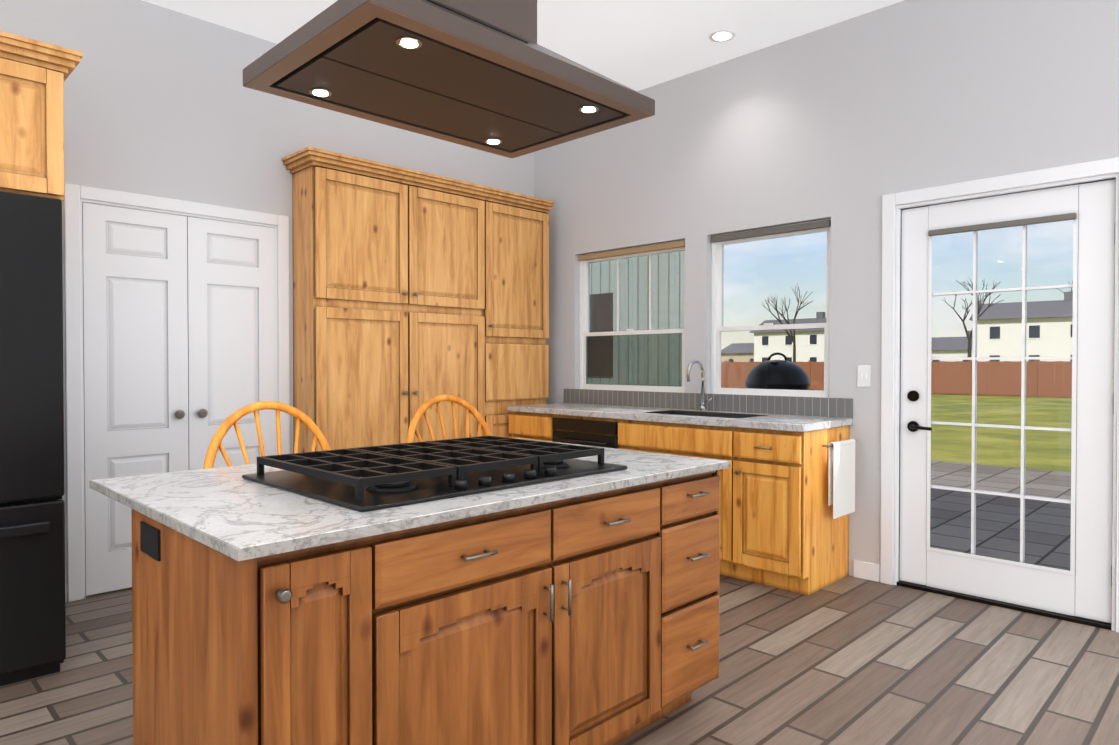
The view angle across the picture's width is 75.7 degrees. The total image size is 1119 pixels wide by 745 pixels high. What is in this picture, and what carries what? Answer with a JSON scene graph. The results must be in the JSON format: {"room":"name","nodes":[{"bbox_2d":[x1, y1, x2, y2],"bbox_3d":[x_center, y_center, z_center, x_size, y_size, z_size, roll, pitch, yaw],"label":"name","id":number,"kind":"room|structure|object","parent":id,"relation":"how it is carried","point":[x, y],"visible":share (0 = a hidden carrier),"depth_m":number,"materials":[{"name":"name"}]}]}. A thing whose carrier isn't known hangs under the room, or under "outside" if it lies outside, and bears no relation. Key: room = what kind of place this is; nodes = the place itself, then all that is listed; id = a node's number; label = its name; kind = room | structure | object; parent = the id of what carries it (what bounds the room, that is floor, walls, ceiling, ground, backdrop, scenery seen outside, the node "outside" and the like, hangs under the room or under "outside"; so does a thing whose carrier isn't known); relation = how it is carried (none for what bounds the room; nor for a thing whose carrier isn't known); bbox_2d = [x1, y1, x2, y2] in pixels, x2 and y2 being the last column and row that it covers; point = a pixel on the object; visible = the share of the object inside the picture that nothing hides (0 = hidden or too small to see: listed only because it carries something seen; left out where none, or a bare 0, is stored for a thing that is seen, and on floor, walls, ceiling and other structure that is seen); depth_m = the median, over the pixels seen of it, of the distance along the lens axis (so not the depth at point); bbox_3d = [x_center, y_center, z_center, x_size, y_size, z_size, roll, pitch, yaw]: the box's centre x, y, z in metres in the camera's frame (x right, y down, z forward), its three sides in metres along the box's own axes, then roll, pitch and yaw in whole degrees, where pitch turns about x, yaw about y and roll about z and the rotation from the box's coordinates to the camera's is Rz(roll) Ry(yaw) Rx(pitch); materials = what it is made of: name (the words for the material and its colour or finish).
{"room":"kitchen","nodes":[
{"label":"kitchen","id":0,"kind":"room"},
{"bbox_2d":[0,0,534,601],"bbox_3d":[-2.999,-0.427,3.449,0.150,3.270,7.750,1,1,45],"label":"wall","id":1,"kind":"structure","parent":0,"point":[160,102],"depth_m":4.18,"materials":[{"name":"grey paint"}]},
{"bbox_2d":[0,31,82,200],"bbox_3d":[-2.683,-1.011,2.930,1.013,0.600,1.060,1,1,45],"label":"upper cabinet","id":2,"kind":"object","parent":1,"relation":"attached to","point":[34,74],"visible":1,"depth_m":2.86,"materials":[{"name":"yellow wood"}]},
{"bbox_2d":[64,183,289,601],"bbox_3d":[-2.208,0.103,4.234,0.170,2.190,1.200,1,1,45],"label":"trim","id":3,"kind":"structure","parent":1,"relation":"attached to","point":[75,195],"depth_m":3.80,"materials":[{"name":"white wood"}]},
{"bbox_2d":[82,202,275,595],"bbox_3d":[-2.150,0.141,4.177,0.095,2.092,1.032,1,1,45],"label":"closet doors","id":4,"kind":"structure","parent":1,"relation":"in","point":[179,337],"depth_m":4.09,"materials":[{"name":"white paint"}]},
{"bbox_2d":[142,0,903,90],"bbox_3d":[-0.343,-2.080,0.886,7.500,0.100,7.900,1,1,45],"label":"ceiling","id":5,"kind":"structure","parent":0,"point":[636,45],"depth_m":4.29,"materials":[{"name":"white paint"}]},
{"bbox_2d":[243,0,654,157],"bbox_3d":[-0.319,-1.456,2.300,0.730,1.182,1.085,1,1,45],"label":"range hood","id":6,"kind":"object","parent":5,"relation":"hanging from","point":[492,76],"visible":1,"depth_m":2.16,"materials":[{"name":"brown metal"}]},
{"bbox_2d":[709,30,734,41],"bbox_3d":[1.002,-2.070,4.431,0.160,0.006,0.160,1,1,45],"label":"recessed light","id":7,"kind":"object","parent":5,"relation":"in","point":[722,35],"visible":1,"depth_m":4.42,"materials":[{"name":"white"}]},
{"bbox_2d":[0,574,1118,744],"bbox_3d":[-0.343,1.265,0.928,7.500,0.050,7.900,1,1,45],"label":"floor","id":8,"kind":"structure","parent":0,"point":[849,660],"depth_m":2.85,"materials":[{"name":"brown wood"}]},
{"bbox_2d":[0,191,65,686],"bbox_3d":[-2.610,0.258,2.873,0.925,1.915,0.912,1,1,45],"label":"fridge","id":9,"kind":"object","parent":8,"relation":"on","point":[32,579],"visible":1,"depth_m":2.82,"materials":[{"name":"black metal"}]},
{"bbox_2d":[203,401,330,468],"bbox_3d":[-1.079,0.670,2.883,0.483,1.096,0.574,1,1,45],"label":"stool","id":10,"kind":"object","parent":8,"relation":"on","point":[229,422],"visible":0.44,"depth_m":2.99,"materials":[{"name":"brown wood"}]},
{"bbox_2d":[290,159,397,452],"bbox_3d":[-1.342,-0.052,4.780,0.317,2.486,0.737,1,1,45],"label":"tall cabinet","id":11,"kind":"object","parent":8,"relation":"on","point":[345,217],"depth_m":4.57,"materials":[{"name":"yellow wood"}]},
{"bbox_2d":[103,462,729,744],"bbox_3d":[-0.358,0.784,2.355,1.056,0.876,1.715,1,1,45],"label":"kitchen island","id":12,"kind":"object","parent":8,"relation":"on","point":[583,610],"depth_m":1.80,"materials":[{"name":"brown wood"}]},
{"bbox_2d":[90,438,729,561],"bbox_3d":[-0.401,0.333,2.381,1.130,0.023,1.723,1,1,45],"label":"island countertop","id":13,"kind":"structure","parent":12,"relation":"on","point":[222,510],"depth_m":1.83,"materials":[{"name":"white stone"}]},
{"bbox_2d":[242,436,626,511],"bbox_3d":[-0.370,0.288,2.284,0.710,0.066,0.980,1,1,45],"label":"cooktop","id":14,"kind":"object","parent":13,"relation":"in","point":[365,479],"visible":1,"depth_m":2.10,"materials":[{"name":"black metal"}]},
{"bbox_2d":[398,175,477,443],"bbox_3d":[-0.922,-0.058,5.202,0.317,2.486,0.738,1,1,45],"label":"tall cabinet","id":15,"kind":"object","parent":8,"relation":"on","point":[413,291],"depth_m":5.04,"materials":[{"name":"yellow wood"}]},
{"bbox_2d":[406,394,491,442],"bbox_3d":[-0.429,0.661,3.534,0.483,1.096,0.574,1,1,45],"label":"stool","id":16,"kind":"object","parent":8,"relation":"on","point":[437,400],"visible":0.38,"depth_m":3.64,"materials":[{"name":"brown wood"}]},
{"bbox_2d":[478,195,550,437],"bbox_3d":[-0.451,-0.063,5.674,0.317,2.486,0.738,1,1,45],"label":"tall cabinet","id":17,"kind":"object","parent":8,"relation":"on","point":[513,236],"depth_m":5.53,"materials":[{"name":"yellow wood"}]},
{"bbox_2d":[507,409,550,440],"bbox_3d":[-0.006,0.736,5.510,0.480,0.890,0.618,1,1,45],"label":"base cabinet","id":18,"kind":"object","parent":8,"relation":"on","point":[523,423],"depth_m":5.29,"materials":[{"name":"brown wood"}]},
{"bbox_2d":[551,413,638,448],"bbox_3d":[0.377,0.741,5.129,0.728,0.890,0.618,1,1,45],"label":"dishwasher","id":19,"kind":"object","parent":8,"relation":"on","point":[588,429],"depth_m":4.84,"materials":[{"name":"black metal"}]},
{"bbox_2d":[507,401,654,420],"bbox_3d":[0.232,0.274,5.261,1.160,0.040,0.626,1,1,45],"label":"countertop","id":20,"kind":"structure","parent":19,"relation":"on","point":[628,412],"depth_m":5.13,"materials":[{"name":"grey stone"}]},
{"bbox_2d":[686,360,712,410],"bbox_3d":[0.933,0.087,4.792,0.104,0.345,0.207,1,1,45],"label":"faucet","id":21,"kind":"object","parent":20,"relation":"on","point":[702,407],"visible":1,"depth_m":4.85,"materials":[{"name":"silver metal"}]},
{"bbox_2d":[639,441,726,452],"bbox_3d":[0.917,0.465,4.605,0.740,0.004,0.400,1,1,45],"label":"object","id":22,"kind":"structure","parent":19,"relation":"on","point":[640,442],"depth_m":4.32,"materials":[{"name":"brown wood"}]},
{"bbox_2d":[623,445,730,575],"bbox_3d":[0.919,0.843,4.591,0.920,0.700,0.616,1,1,45],"label":"base cabinet","id":23,"kind":"object","parent":8,"relation":"on","point":[725,474],"depth_m":4.17,"materials":[{"name":"brown wood"}]},
{"bbox_2d":[727,425,849,594],"bbox_3d":[1.346,0.753,4.164,0.406,0.890,0.616,1,1,45],"label":"base cabinet","id":24,"kind":"object","parent":8,"relation":"on","point":[781,528],"depth_m":3.96,"materials":[{"name":"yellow wood"}]},
{"bbox_2d":[723,413,852,432],"bbox_3d":[1.334,0.288,4.164,0.470,0.040,0.626,1,1,45],"label":"countertop","id":25,"kind":"structure","parent":24,"relation":"on","point":[772,420],"depth_m":4.05,"materials":[{"name":"grey stone"}]},
{"bbox_2d":[822,439,856,518],"bbox_3d":[1.580,0.592,4.044,0.051,0.418,0.380,1,1,45],"label":"towel","id":26,"kind":"object","parent":24,"relation":"attached to","point":[841,477],"visible":0.98,"depth_m":4.00,"materials":[{"name":"white fabric"}]},
{"bbox_2d":[639,413,730,452],"bbox_3d":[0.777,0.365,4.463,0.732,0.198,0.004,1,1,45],"label":"base cabinet","id":27,"kind":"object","parent":0,"relation":"attached to","point":[654,428],"depth_m":4.33,"materials":[{"name":"brown wood"}]},
{"bbox_2d":[535,0,1118,584],"bbox_3d":[2.393,-0.430,3.652,7.500,3.270,0.150,1,1,45],"label":"wall","id":28,"kind":"structure","parent":0,"point":[845,126],"depth_m":4.23,"materials":[{"name":"grey paint"}]},
{"bbox_2d":[65,560,879,593],"bbox_3d":[-0.343,1.190,0.927,7.199,0.100,7.599,1,1,45],"label":"baseboard","id":29,"kind":"structure","parent":28,"relation":"attached to","point":[866,570],"depth_m":4.16,"materials":[{"name":"white"}]},
{"bbox_2d":[578,240,684,392],"bbox_3d":[0.551,-0.393,5.481,1.066,1.106,0.100,1,1,45],"label":"window","id":30,"kind":"structure","parent":28,"relation":"in","point":[585,326],"depth_m":5.50,"materials":[{"name":"white plastic"}]},
{"bbox_2d":[655,409,674,412],"bbox_3d":[0.657,0.360,4.863,0.004,0.198,0.400,1,1,45],"label":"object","id":31,"kind":"structure","parent":28,"relation":"attached to","point":[656,410],"depth_m":4.95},
{"bbox_2d":[675,409,762,416],"bbox_3d":[1.057,0.362,4.744,0.732,0.198,0.004,1,1,45],"label":"sink","id":32,"kind":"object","parent":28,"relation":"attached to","point":[690,412],"depth_m":4.75,"materials":[{"name":"silver metal"}]},
{"bbox_2d":[711,219,830,397],"bbox_3d":[1.366,-0.383,4.669,0.866,1.106,0.100,1,1,45],"label":"window","id":33,"kind":"structure","parent":28,"relation":"in","point":[719,242],"depth_m":4.70,"materials":[{"name":"white plastic"}]},
{"bbox_2d":[857,365,870,386],"bbox_3d":[1.763,0.021,4.169,0.075,0.125,0.012,1,1,45],"label":"switch plate","id":34,"kind":"object","parent":28,"relation":"attached to","point":[863,375],"visible":1,"depth_m":4.17,"materials":[{"name":"white plastic"}]},
{"bbox_2d":[880,157,1118,632],"bbox_3d":[2.290,0.101,3.747,1.140,2.205,0.170,1,1,45],"label":"door frame","id":35,"kind":"structure","parent":28,"relation":"attached to","point":[890,396],"depth_m":3.98,"materials":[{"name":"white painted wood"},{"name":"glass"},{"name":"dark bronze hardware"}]},
{"bbox_2d":[899,179,1115,622],"bbox_3d":[2.263,0.135,3.712,0.975,2.094,0.109,1,1,45],"label":"french door","id":36,"kind":"structure","parent":28,"relation":"in","point":[1082,588],"depth_m":3.64,"materials":[{"name":"white paint"}]},
{"label":"outside","id":37,"kind":"structure","parent":0,"visible":0},
{"bbox_2d":[821,379,1076,471],"bbox_3d":[141.038,-0.472,147.852,500.000,0.050,399.849,1,1,45],"label":"ground","id":38,"kind":"structure","parent":37,"point":[992,450],"depth_m":14.28,"materials":[{"name":"green plant"}]},
{"bbox_2d":[721,360,1076,396],"bbox_3d":[3.937,0.046,44.374,115.202,1.530,0.100,1,1,45],"label":"fence","id":39,"kind":"object","parent":38,"relation":"on","point":[999,367],"depth_m":30.35,"materials":[{"name":"brown wood"}]},
{"bbox_2d":[721,292,1077,370],"bbox_3d":[37.169,-3.665,89.939,82.422,7.800,33.477,1,1,45],"label":"house","id":40,"kind":"structure","parent":38,"relation":"on","point":[1005,341],"depth_m":65.69,"materials":[{"name":"white"}]},
{"bbox_2d":[762,279,1072,361],"bbox_3d":[31.092,-5.776,95.681,87.914,11.876,55.900,1,1,45],"label":"trees","id":41,"kind":"object","parent":38,"relation":"on","point":[969,338],"depth_m":59.82,"materials":[{"name":"brown plant"}]},
{"bbox_2d":[930,460,1075,570],"bbox_3d":[3.200,1.262,7.458,11.000,0.030,6.349,1,1,45],"label":"patio","id":42,"kind":"structure","parent":38,"relation":"on","point":[939,507],"depth_m":6.39,"materials":[{"name":"grey stone"}]},
{"bbox_2d":[588,250,684,386],"bbox_3d":[0.597,-0.548,9.817,3.250,3.529,0.450,1,1,45],"label":"shed","id":43,"kind":"object","parent":42,"relation":"on","point":[663,287],"depth_m":9.16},
{"bbox_2d":[743,352,817,389],"bbox_3d":[1.665,0.560,5.414,0.643,1.423,0.619,1,1,45],"label":"outdoor grill","id":44,"kind":"object","parent":42,"relation":"on","point":[787,365],"depth_m":5.26,"materials":[{"name":"black metal"}]}
]}

